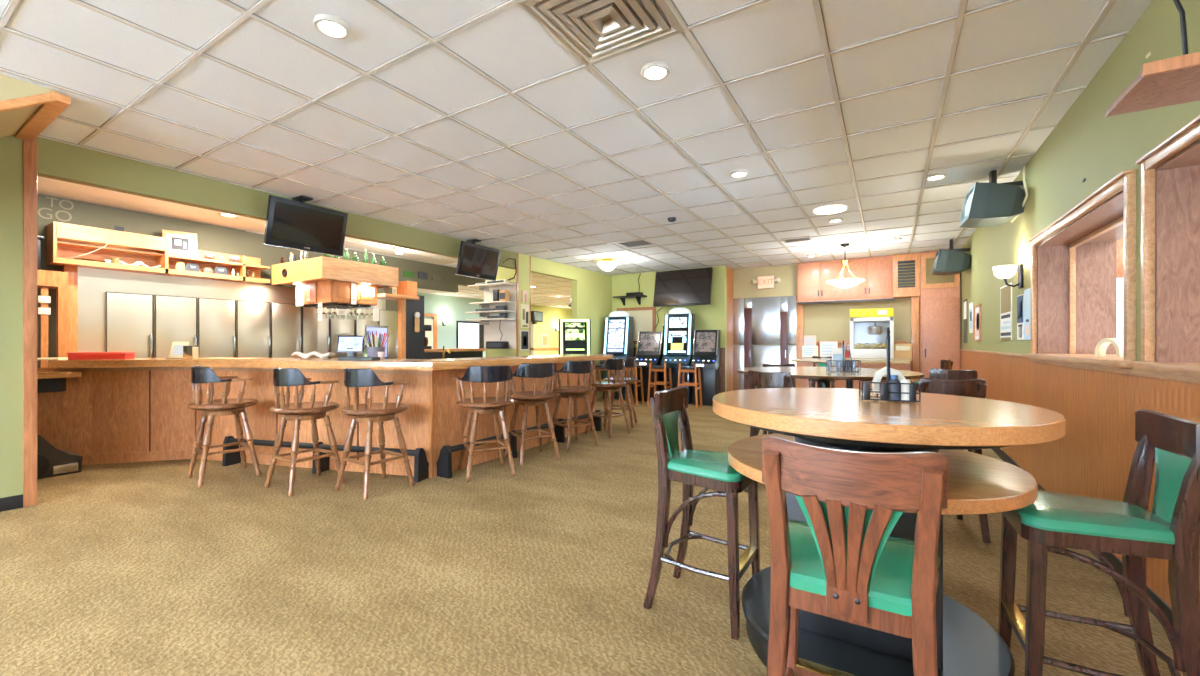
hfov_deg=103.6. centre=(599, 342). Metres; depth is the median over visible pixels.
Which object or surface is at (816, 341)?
trim
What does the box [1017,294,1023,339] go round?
poster
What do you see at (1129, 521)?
seat cushion
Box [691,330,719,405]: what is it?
machine
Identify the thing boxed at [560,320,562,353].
light
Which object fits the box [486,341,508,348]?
terminal
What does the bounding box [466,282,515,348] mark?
shelves
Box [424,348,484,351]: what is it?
countertop
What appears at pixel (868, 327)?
machine
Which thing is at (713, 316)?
wall
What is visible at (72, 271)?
trim
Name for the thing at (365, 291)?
notice
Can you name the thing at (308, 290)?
notice
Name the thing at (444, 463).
rail
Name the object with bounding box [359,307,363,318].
wine glass
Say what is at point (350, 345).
monitor
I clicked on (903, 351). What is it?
boxes
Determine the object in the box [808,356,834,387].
bar chair
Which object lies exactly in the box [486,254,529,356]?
pillar
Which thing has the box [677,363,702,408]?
wooden stool
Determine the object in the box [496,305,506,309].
box
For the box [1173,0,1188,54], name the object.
cable
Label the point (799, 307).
trim
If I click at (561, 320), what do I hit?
light
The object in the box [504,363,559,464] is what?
bar stool
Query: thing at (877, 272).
upper cabinet
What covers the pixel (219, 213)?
recessed light
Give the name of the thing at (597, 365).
wooden stool
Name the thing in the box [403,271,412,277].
display card
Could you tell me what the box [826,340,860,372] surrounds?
condiment caddy
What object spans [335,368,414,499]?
bar stool
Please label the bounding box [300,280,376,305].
upper cabinet
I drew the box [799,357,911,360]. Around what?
countertop
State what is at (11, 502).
baseboard
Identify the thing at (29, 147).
trim
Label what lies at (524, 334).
poster
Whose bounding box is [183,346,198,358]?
napkin holder
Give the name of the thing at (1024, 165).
cable
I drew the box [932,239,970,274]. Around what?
television
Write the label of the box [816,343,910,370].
wainscot recess
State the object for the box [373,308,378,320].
notice
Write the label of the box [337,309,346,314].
notice
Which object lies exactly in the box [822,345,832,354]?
print
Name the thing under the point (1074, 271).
window
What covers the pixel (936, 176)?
recessed light
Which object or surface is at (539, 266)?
beam
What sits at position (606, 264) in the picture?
flush ceiling light
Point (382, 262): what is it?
bottle
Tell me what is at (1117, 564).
baseboard
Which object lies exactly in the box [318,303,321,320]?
notice
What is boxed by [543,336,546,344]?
print
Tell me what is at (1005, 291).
poster
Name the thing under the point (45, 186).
ceiling
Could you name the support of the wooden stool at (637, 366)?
on the floor
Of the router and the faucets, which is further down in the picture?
the faucets
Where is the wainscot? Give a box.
[632,347,724,396]
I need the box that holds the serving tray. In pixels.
[197,358,270,359]
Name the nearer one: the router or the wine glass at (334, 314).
the wine glass at (334, 314)
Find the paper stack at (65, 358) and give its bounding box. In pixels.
[37,357,67,359]
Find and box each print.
[172,237,188,250]
[172,345,185,354]
[523,309,527,326]
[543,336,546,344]
[804,348,813,354]
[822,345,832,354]
[833,354,842,365]
[964,301,966,338]
[970,307,971,328]
[976,310,978,335]
[1017,295,1022,326]
[1025,304,1029,334]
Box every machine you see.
[424,325,431,348]
[559,319,590,354]
[600,311,633,399]
[636,331,663,400]
[661,308,694,403]
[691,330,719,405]
[850,308,893,357]
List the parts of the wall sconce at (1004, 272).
lamp shade, arm, plate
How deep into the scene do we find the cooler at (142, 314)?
6.26 m
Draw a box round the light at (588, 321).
[587,320,589,353]
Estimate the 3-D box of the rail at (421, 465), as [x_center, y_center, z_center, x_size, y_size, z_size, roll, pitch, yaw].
[-2.713,1.103,4.590,2.277,0.295,0.165,0,0,14]
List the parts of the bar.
corner post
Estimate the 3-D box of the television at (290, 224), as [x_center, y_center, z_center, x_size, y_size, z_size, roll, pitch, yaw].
[-3.236,-1.300,5.177,0.298,0.595,0.808,0,0,31]
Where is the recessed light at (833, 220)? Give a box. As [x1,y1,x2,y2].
[828,218,842,222]
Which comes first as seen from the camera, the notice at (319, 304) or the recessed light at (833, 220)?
the recessed light at (833, 220)
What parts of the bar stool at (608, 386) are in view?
leg, leg, swivel plate, seat, leg, crest rail, leg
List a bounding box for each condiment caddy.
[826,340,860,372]
[859,327,920,401]
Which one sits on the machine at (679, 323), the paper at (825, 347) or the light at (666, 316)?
the light at (666, 316)
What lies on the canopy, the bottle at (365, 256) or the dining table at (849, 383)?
the bottle at (365, 256)
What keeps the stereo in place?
on the shelves at (492, 332)
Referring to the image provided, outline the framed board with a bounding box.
[617,307,655,343]
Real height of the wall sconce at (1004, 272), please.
0.220 m
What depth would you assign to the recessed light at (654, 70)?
2.76 m
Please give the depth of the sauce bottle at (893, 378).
1.92 m
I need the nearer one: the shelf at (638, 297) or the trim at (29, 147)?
the trim at (29, 147)
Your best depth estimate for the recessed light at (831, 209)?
5.62 m
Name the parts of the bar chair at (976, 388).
post, crest rail, leg, post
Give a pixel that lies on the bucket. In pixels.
(372, 350)
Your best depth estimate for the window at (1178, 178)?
2.15 m
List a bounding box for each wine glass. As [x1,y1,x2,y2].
[326,306,331,317]
[332,306,336,317]
[348,306,353,317]
[354,307,358,318]
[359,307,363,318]
[364,308,368,319]
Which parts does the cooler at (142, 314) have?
door, handle, door, door, handle, door, handle, door, handle, door, handle, door, door, door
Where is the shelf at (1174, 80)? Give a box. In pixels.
[1105,52,1199,116]
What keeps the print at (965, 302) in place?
attached to the notice at (965, 300)
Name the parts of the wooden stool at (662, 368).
leg, leg, leg, leg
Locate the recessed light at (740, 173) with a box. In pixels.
[730,169,748,177]
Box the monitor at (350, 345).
[337,336,364,356]
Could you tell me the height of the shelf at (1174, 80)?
0.285 m
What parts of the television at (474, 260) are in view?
mount arm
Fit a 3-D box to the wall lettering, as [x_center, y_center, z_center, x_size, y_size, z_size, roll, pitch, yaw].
[-5.973,-1.468,5.183,0.004,0.241,0.265,0,0,31]
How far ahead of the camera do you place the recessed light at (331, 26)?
2.37 m
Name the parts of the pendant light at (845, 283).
lamp shade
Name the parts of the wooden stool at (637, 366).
leg, leg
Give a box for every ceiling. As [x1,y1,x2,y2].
[0,0,1152,275]
[37,176,571,308]
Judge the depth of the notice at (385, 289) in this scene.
6.92 m
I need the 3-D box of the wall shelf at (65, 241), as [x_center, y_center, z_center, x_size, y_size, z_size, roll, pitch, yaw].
[-5.349,-1.065,5.917,0.300,0.430,2.040,0,0,31]
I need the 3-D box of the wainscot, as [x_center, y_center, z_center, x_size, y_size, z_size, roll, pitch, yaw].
[1.446,0.675,10.536,2.720,1.150,0.012,0,0,31]
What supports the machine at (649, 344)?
on the floor
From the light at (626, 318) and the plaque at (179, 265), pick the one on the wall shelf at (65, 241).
the plaque at (179, 265)
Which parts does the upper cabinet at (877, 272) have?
door, door, light rail, door, door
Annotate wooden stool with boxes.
[595,364,611,401]
[619,362,643,404]
[647,363,671,405]
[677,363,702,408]
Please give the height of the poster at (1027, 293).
0.450 m
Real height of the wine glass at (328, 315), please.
0.165 m
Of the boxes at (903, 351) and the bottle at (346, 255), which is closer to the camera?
the bottle at (346, 255)
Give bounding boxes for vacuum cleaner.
[37,434,82,478]
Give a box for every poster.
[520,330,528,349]
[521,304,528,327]
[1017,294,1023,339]
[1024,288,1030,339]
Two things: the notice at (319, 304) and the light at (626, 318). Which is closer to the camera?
the notice at (319, 304)
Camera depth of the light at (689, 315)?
9.71 m
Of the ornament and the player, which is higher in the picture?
the player
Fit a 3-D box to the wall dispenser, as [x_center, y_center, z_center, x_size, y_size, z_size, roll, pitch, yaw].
[-2.856,-0.328,7.370,0.090,0.315,0.090,0,0,31]
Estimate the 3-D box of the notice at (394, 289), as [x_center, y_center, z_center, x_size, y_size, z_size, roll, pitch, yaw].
[-3.069,-0.777,7.055,0.006,0.110,0.070,0,0,31]
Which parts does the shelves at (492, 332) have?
panel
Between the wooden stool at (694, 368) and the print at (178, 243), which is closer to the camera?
the print at (178, 243)
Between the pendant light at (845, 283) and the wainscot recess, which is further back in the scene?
the wainscot recess
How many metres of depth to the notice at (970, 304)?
7.02 m
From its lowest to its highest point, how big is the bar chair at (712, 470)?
1.026 m
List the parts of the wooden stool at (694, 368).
leg, leg, leg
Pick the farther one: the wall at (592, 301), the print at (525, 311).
the wall at (592, 301)
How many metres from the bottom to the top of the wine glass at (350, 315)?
0.165 m
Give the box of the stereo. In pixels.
[493,289,499,300]
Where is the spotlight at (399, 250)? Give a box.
[395,247,403,253]
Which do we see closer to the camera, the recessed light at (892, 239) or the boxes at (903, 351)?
the recessed light at (892, 239)
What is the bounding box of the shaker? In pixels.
[900,380,910,399]
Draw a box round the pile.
[485,279,509,283]
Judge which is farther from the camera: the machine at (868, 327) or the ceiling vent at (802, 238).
the machine at (868, 327)
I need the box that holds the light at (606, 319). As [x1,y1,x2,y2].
[604,318,607,353]
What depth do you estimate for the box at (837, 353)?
4.08 m
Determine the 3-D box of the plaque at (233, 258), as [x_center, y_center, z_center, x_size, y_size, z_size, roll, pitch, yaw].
[-4.954,-1.135,6.390,0.026,0.100,0.120,0,0,31]
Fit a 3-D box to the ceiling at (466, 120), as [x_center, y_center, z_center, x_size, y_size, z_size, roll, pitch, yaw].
[-0.089,-1.647,4.239,6.691,0.100,13.559,0,0,31]
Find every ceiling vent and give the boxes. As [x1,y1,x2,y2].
[516,0,686,66]
[616,238,655,247]
[782,236,812,242]
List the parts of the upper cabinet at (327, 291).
door, door, door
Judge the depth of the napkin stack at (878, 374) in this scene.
1.97 m
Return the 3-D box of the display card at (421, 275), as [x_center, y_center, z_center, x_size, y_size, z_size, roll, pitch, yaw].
[-3.480,-1.320,9.264,0.040,0.140,0.200,0,0,31]
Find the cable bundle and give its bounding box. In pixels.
[503,258,516,280]
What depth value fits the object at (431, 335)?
15.36 m
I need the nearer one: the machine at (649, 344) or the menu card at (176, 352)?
the menu card at (176, 352)
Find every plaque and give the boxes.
[175,262,184,270]
[185,263,198,271]
[203,267,212,272]
[204,254,214,259]
[214,266,226,274]
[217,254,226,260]
[228,255,239,262]
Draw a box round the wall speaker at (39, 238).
[37,236,44,269]
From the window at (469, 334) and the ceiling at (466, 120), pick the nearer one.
the ceiling at (466, 120)
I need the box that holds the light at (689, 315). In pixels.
[688,314,690,354]
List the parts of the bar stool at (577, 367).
leg, leg, swivel plate, seat, crest rail, leg, leg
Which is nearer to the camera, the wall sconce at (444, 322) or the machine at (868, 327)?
the machine at (868, 327)
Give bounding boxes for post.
[911,296,918,391]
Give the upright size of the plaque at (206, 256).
0.080 m
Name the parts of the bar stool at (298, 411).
leg, leg, crest rail, arm post, seat, swivel plate, leg, arm post, armrest, leg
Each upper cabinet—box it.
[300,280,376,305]
[797,255,893,303]
[893,253,919,297]
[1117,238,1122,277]
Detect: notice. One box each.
[296,285,302,305]
[307,289,309,300]
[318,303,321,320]
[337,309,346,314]
[351,283,355,303]
[361,286,374,296]
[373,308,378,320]
[382,285,388,292]
[392,287,396,293]
[542,335,547,345]
[963,299,966,342]
[969,302,972,332]
[974,304,980,340]
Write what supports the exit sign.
attached to the wall at (827, 321)
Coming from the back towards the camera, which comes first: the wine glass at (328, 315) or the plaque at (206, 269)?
the wine glass at (328, 315)
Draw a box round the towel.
[291,352,334,358]
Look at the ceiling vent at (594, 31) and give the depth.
2.33 m
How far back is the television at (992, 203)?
4.26 m
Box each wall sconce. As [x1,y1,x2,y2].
[442,320,449,325]
[992,264,1022,288]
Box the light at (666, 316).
[664,315,667,353]
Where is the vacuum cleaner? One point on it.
(52, 461)
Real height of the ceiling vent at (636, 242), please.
0.022 m
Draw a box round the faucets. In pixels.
[442,346,449,358]
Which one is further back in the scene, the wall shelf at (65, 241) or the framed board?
the framed board
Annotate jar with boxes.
[363,345,367,356]
[901,386,908,399]
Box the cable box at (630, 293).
[626,292,642,295]
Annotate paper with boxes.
[802,346,817,356]
[804,335,815,345]
[820,342,837,356]
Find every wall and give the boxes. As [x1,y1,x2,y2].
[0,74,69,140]
[0,135,516,497]
[37,194,485,367]
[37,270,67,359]
[417,292,570,356]
[571,280,611,397]
[612,266,726,391]
[727,267,732,391]
[733,264,910,390]
[960,0,1199,608]
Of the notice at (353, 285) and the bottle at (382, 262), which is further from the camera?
the bottle at (382, 262)
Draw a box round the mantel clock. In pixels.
[499,290,508,300]
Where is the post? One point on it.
(915, 299)
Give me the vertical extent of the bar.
1.000 m
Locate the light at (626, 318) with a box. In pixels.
[625,317,628,353]
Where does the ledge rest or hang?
attached to the bar
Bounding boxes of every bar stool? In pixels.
[187,366,260,486]
[265,367,344,495]
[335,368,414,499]
[454,365,515,481]
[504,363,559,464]
[547,360,598,450]
[584,358,629,437]
[603,356,637,427]
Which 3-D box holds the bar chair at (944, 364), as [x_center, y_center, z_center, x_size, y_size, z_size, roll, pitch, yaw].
[4.723,0.741,6.710,0.408,1.026,0.457,0,0,-39]
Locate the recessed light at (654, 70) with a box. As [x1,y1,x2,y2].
[641,61,669,80]
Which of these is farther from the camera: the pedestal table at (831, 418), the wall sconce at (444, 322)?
the wall sconce at (444, 322)
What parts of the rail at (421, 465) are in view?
rail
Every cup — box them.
[111,258,118,263]
[378,352,384,359]
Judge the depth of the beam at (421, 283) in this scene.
9.45 m
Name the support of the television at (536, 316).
attached to the wall at (452, 308)
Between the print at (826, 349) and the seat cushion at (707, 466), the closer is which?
the seat cushion at (707, 466)
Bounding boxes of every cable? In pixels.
[1010,164,1027,222]
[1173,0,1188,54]
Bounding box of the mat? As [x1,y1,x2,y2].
[338,357,379,359]
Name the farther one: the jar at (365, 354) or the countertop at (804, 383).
the countertop at (804, 383)
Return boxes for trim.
[23,137,36,506]
[61,265,77,351]
[485,347,558,350]
[516,253,530,355]
[796,295,803,387]
[816,341,907,342]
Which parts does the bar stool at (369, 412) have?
leg, arm post, leg, crest rail, seat, swivel plate, leg, arm post, armrest, leg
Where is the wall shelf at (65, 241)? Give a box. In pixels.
[47,221,269,283]
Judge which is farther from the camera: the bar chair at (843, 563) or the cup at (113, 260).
the cup at (113, 260)
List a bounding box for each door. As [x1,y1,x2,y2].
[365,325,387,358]
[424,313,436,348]
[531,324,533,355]
[744,308,751,389]
[780,311,786,363]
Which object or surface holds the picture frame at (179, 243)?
on the wall shelf at (65, 241)
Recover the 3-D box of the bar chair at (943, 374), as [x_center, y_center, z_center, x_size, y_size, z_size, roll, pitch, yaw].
[2.950,0.741,4.067,0.457,1.026,0.408,0,0,-29]
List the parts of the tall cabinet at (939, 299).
pane, door, pane frame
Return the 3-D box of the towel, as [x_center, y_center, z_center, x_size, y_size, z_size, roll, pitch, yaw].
[-3.008,0.128,4.955,0.400,0.075,0.160,0,0,14]
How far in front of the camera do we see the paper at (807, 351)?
9.04 m
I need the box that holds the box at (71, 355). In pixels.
[67,352,134,359]
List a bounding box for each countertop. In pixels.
[49,354,612,374]
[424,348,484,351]
[424,348,484,359]
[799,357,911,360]
[799,357,911,388]
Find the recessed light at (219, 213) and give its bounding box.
[218,212,238,217]
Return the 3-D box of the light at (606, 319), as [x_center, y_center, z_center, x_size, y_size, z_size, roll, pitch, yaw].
[0.130,-0.167,10.643,0.044,0.812,0.155,0,0,23]
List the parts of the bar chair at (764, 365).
crest rail, post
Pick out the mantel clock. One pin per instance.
(503, 294)
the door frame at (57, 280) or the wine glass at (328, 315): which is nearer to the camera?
the door frame at (57, 280)
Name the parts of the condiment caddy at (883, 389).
carry rod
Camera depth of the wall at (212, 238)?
6.19 m
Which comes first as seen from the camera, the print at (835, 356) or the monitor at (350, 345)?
the print at (835, 356)
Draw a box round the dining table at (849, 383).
[792,358,909,388]
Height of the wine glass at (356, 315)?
0.165 m
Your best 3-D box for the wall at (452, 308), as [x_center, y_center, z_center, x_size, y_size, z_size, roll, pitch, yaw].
[-5.066,-0.173,16.162,0.100,2.847,16.300,0,0,31]
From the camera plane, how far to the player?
8.41 m
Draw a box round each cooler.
[78,267,397,358]
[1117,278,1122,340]
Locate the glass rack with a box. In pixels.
[304,302,370,308]
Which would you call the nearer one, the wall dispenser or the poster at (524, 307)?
the wall dispenser
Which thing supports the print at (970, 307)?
attached to the notice at (970, 304)
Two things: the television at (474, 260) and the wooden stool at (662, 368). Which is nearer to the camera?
the television at (474, 260)
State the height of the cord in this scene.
0.433 m
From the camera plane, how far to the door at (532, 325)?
19.68 m
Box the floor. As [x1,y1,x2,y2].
[0,397,1182,675]
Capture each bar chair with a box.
[643,386,759,639]
[744,370,790,494]
[762,437,947,675]
[763,364,794,434]
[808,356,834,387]
[914,359,952,389]
[919,378,990,542]
[930,368,977,379]
[998,409,1199,675]
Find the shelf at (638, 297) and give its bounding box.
[613,295,646,304]
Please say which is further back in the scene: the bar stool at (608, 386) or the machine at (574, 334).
the machine at (574, 334)
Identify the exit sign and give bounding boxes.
[751,275,780,288]
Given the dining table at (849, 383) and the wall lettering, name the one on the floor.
the dining table at (849, 383)
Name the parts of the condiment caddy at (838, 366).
carry rod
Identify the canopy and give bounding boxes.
[272,256,397,288]
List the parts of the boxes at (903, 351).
label panel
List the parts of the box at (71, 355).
lid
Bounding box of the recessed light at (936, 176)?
[925,173,946,180]
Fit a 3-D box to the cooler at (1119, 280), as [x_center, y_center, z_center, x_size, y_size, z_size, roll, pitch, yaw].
[5.581,0.300,4.723,0.940,1.900,0.460,0,0,31]
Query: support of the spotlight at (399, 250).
attached to the ceiling at (45, 186)
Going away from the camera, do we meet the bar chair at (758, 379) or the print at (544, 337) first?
the bar chair at (758, 379)
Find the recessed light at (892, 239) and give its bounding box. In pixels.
[890,238,901,240]
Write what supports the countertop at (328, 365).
on the bar
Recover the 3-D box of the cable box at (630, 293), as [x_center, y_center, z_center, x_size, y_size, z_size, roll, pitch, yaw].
[0.792,-1.115,10.790,0.340,0.070,0.200,0,0,31]
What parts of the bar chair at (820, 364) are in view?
crest rail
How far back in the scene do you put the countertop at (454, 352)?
8.21 m
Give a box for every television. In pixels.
[262,195,347,256]
[455,239,500,280]
[531,311,542,323]
[653,267,712,306]
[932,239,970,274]
[959,170,1025,227]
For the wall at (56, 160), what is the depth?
3.80 m
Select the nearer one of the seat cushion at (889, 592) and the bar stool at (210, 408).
the seat cushion at (889, 592)
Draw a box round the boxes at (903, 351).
[894,344,911,358]
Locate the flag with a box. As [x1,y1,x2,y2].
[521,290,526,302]
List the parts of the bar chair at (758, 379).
post, crest rail, post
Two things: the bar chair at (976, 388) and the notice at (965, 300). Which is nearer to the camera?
the bar chair at (976, 388)
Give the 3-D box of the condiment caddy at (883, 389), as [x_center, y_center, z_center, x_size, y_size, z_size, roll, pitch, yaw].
[1.199,0.085,1.962,0.206,0.300,0.116,0,0,23]
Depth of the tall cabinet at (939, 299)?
8.15 m
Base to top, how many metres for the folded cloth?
0.114 m
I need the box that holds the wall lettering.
[37,197,73,221]
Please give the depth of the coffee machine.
7.78 m
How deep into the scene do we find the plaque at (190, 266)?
6.00 m
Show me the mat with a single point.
(339, 358)
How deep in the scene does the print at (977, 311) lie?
6.53 m
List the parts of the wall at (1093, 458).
cap rail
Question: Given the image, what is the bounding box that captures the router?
[499,313,507,317]
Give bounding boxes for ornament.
[1094,338,1122,356]
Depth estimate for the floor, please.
2.57 m
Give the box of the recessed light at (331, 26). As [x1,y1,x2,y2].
[314,14,349,38]
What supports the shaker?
in the condiment caddy at (883, 389)
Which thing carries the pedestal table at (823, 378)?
on the floor
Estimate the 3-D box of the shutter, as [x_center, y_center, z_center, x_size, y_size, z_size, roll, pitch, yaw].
[-5.753,-0.150,4.883,0.050,0.840,0.085,0,0,31]
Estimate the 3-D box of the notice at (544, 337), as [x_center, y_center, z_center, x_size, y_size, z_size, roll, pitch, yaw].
[-2.387,-0.100,20.444,0.008,0.500,0.400,0,0,31]
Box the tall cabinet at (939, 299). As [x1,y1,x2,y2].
[919,251,959,377]
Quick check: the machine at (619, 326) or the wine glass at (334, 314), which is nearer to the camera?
the wine glass at (334, 314)
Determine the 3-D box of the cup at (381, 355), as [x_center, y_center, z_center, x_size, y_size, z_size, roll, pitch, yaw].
[-2.233,0.130,4.822,0.070,0.080,0.070,0,0,31]
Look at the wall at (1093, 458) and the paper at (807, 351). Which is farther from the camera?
the paper at (807, 351)
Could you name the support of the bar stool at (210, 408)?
on the floor
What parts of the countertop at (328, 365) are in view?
under moulding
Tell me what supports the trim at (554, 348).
attached to the wall at (452, 308)
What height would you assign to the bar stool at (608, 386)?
1.043 m
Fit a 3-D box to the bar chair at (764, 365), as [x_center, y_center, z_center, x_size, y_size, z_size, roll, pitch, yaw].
[1.987,0.741,5.053,0.408,1.026,0.457,0,0,-3]
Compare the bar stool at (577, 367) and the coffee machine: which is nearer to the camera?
the bar stool at (577, 367)
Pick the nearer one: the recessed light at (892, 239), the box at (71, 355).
the box at (71, 355)
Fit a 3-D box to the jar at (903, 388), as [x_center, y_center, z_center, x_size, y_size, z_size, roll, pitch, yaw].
[1.236,0.202,1.911,0.042,0.060,0.041,0,0,31]
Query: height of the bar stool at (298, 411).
1.043 m
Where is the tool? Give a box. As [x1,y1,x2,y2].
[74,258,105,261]
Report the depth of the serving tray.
4.82 m
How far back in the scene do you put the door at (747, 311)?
10.15 m
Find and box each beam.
[398,276,457,291]
[531,256,611,286]
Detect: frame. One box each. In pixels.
[162,229,197,257]
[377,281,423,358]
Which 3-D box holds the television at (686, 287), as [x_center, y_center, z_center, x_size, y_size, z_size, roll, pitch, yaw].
[1.797,-1.170,10.075,1.260,0.774,0.432,0,0,31]
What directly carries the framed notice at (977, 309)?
attached to the wall at (1093, 458)
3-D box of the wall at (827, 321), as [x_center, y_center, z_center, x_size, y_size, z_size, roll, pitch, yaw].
[4.598,-0.199,9.367,4.040,2.897,0.120,0,0,31]
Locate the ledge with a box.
[37,371,82,392]
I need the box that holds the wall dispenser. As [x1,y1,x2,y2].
[414,312,419,331]
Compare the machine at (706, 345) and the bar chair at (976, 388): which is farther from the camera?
the machine at (706, 345)
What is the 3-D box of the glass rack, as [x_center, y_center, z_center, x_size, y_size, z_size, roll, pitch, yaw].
[-3.792,-0.532,6.817,0.820,0.035,0.504,0,0,31]
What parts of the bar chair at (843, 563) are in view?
post, leg, kick plate, crest rail, seat frame, post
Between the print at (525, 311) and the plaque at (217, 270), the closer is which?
the plaque at (217, 270)
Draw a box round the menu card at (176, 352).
[166,342,189,358]
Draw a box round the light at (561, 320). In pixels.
[560,319,588,321]
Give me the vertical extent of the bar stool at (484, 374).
1.043 m
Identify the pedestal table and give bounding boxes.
[713,388,1064,675]
[737,367,923,387]
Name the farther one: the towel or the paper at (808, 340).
the paper at (808, 340)
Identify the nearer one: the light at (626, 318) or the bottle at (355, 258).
the bottle at (355, 258)
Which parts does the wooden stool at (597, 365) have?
leg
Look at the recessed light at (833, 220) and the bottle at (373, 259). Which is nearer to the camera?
the recessed light at (833, 220)
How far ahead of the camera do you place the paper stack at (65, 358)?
4.70 m
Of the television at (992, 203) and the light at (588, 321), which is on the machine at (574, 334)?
the light at (588, 321)
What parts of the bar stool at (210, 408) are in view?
leg, leg, crest rail, seat, swivel plate, armrest, arm post, leg, arm post, armrest, leg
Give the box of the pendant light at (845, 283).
[826,244,864,288]
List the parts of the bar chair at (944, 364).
crest rail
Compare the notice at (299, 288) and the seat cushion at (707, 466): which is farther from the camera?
the notice at (299, 288)
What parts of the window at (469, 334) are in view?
pane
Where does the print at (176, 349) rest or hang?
on the menu card at (176, 352)
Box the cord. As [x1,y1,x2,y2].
[68,226,123,258]
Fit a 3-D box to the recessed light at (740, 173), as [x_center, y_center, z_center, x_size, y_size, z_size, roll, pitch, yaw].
[1.317,-1.597,4.457,0.170,0.024,0.170,0,0,31]
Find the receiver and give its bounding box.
[475,308,495,310]
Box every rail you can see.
[222,436,428,482]
[436,410,601,478]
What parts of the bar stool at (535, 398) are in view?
leg, leg, swivel plate, crest rail, seat, leg, arm post, leg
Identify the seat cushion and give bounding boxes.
[668,450,745,481]
[788,520,939,615]
[1011,490,1174,543]
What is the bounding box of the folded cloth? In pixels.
[119,261,160,267]
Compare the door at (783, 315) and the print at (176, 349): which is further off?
the door at (783, 315)
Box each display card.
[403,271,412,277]
[418,272,427,279]
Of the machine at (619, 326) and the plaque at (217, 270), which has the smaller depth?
the plaque at (217, 270)
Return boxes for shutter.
[38,288,50,367]
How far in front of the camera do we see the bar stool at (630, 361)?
7.11 m
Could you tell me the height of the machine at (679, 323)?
2.000 m
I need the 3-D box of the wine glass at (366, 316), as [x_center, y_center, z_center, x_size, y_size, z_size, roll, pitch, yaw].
[-3.430,-0.429,6.948,0.068,0.165,0.068,0,0,31]
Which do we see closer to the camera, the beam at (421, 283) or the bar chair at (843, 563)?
the bar chair at (843, 563)
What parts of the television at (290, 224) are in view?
mount arm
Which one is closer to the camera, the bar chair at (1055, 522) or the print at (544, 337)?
the bar chair at (1055, 522)
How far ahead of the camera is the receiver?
8.49 m
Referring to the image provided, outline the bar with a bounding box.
[37,361,594,477]
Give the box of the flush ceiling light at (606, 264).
[597,259,617,270]
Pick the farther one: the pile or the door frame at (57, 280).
the pile
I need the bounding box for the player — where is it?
[487,316,498,318]
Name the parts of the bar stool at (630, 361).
leg, seat, leg, crest rail, leg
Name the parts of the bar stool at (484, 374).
arm post, leg, leg, seat, crest rail, swivel plate, leg, leg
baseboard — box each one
[0,494,22,511]
[991,448,1173,626]
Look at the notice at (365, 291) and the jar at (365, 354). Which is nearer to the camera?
the jar at (365, 354)
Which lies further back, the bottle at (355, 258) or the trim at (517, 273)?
the trim at (517, 273)
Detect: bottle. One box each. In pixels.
[344,248,349,259]
[353,252,357,261]
[363,249,367,262]
[371,253,375,263]
[380,257,385,265]
[888,375,899,399]
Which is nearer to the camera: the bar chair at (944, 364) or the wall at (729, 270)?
the bar chair at (944, 364)
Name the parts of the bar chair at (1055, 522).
leg, kick plate, leg, seat frame, post, crest rail, post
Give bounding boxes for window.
[456,321,483,347]
[1027,169,1136,368]
[1133,115,1199,376]
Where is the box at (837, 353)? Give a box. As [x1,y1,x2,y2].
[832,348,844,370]
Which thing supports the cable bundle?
attached to the wall at (56, 160)
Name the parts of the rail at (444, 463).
rail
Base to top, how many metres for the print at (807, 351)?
0.144 m
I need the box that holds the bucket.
[362,331,389,356]
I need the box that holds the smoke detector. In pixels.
[668,217,675,221]
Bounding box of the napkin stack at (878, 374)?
[872,366,904,393]
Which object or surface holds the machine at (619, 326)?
on the floor
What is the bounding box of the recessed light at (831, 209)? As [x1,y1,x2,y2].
[813,205,846,214]
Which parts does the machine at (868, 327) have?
glass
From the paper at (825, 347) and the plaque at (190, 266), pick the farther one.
the paper at (825, 347)
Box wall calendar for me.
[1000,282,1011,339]
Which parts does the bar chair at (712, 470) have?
post, crest rail, post, seat frame, leg, kick plate, leg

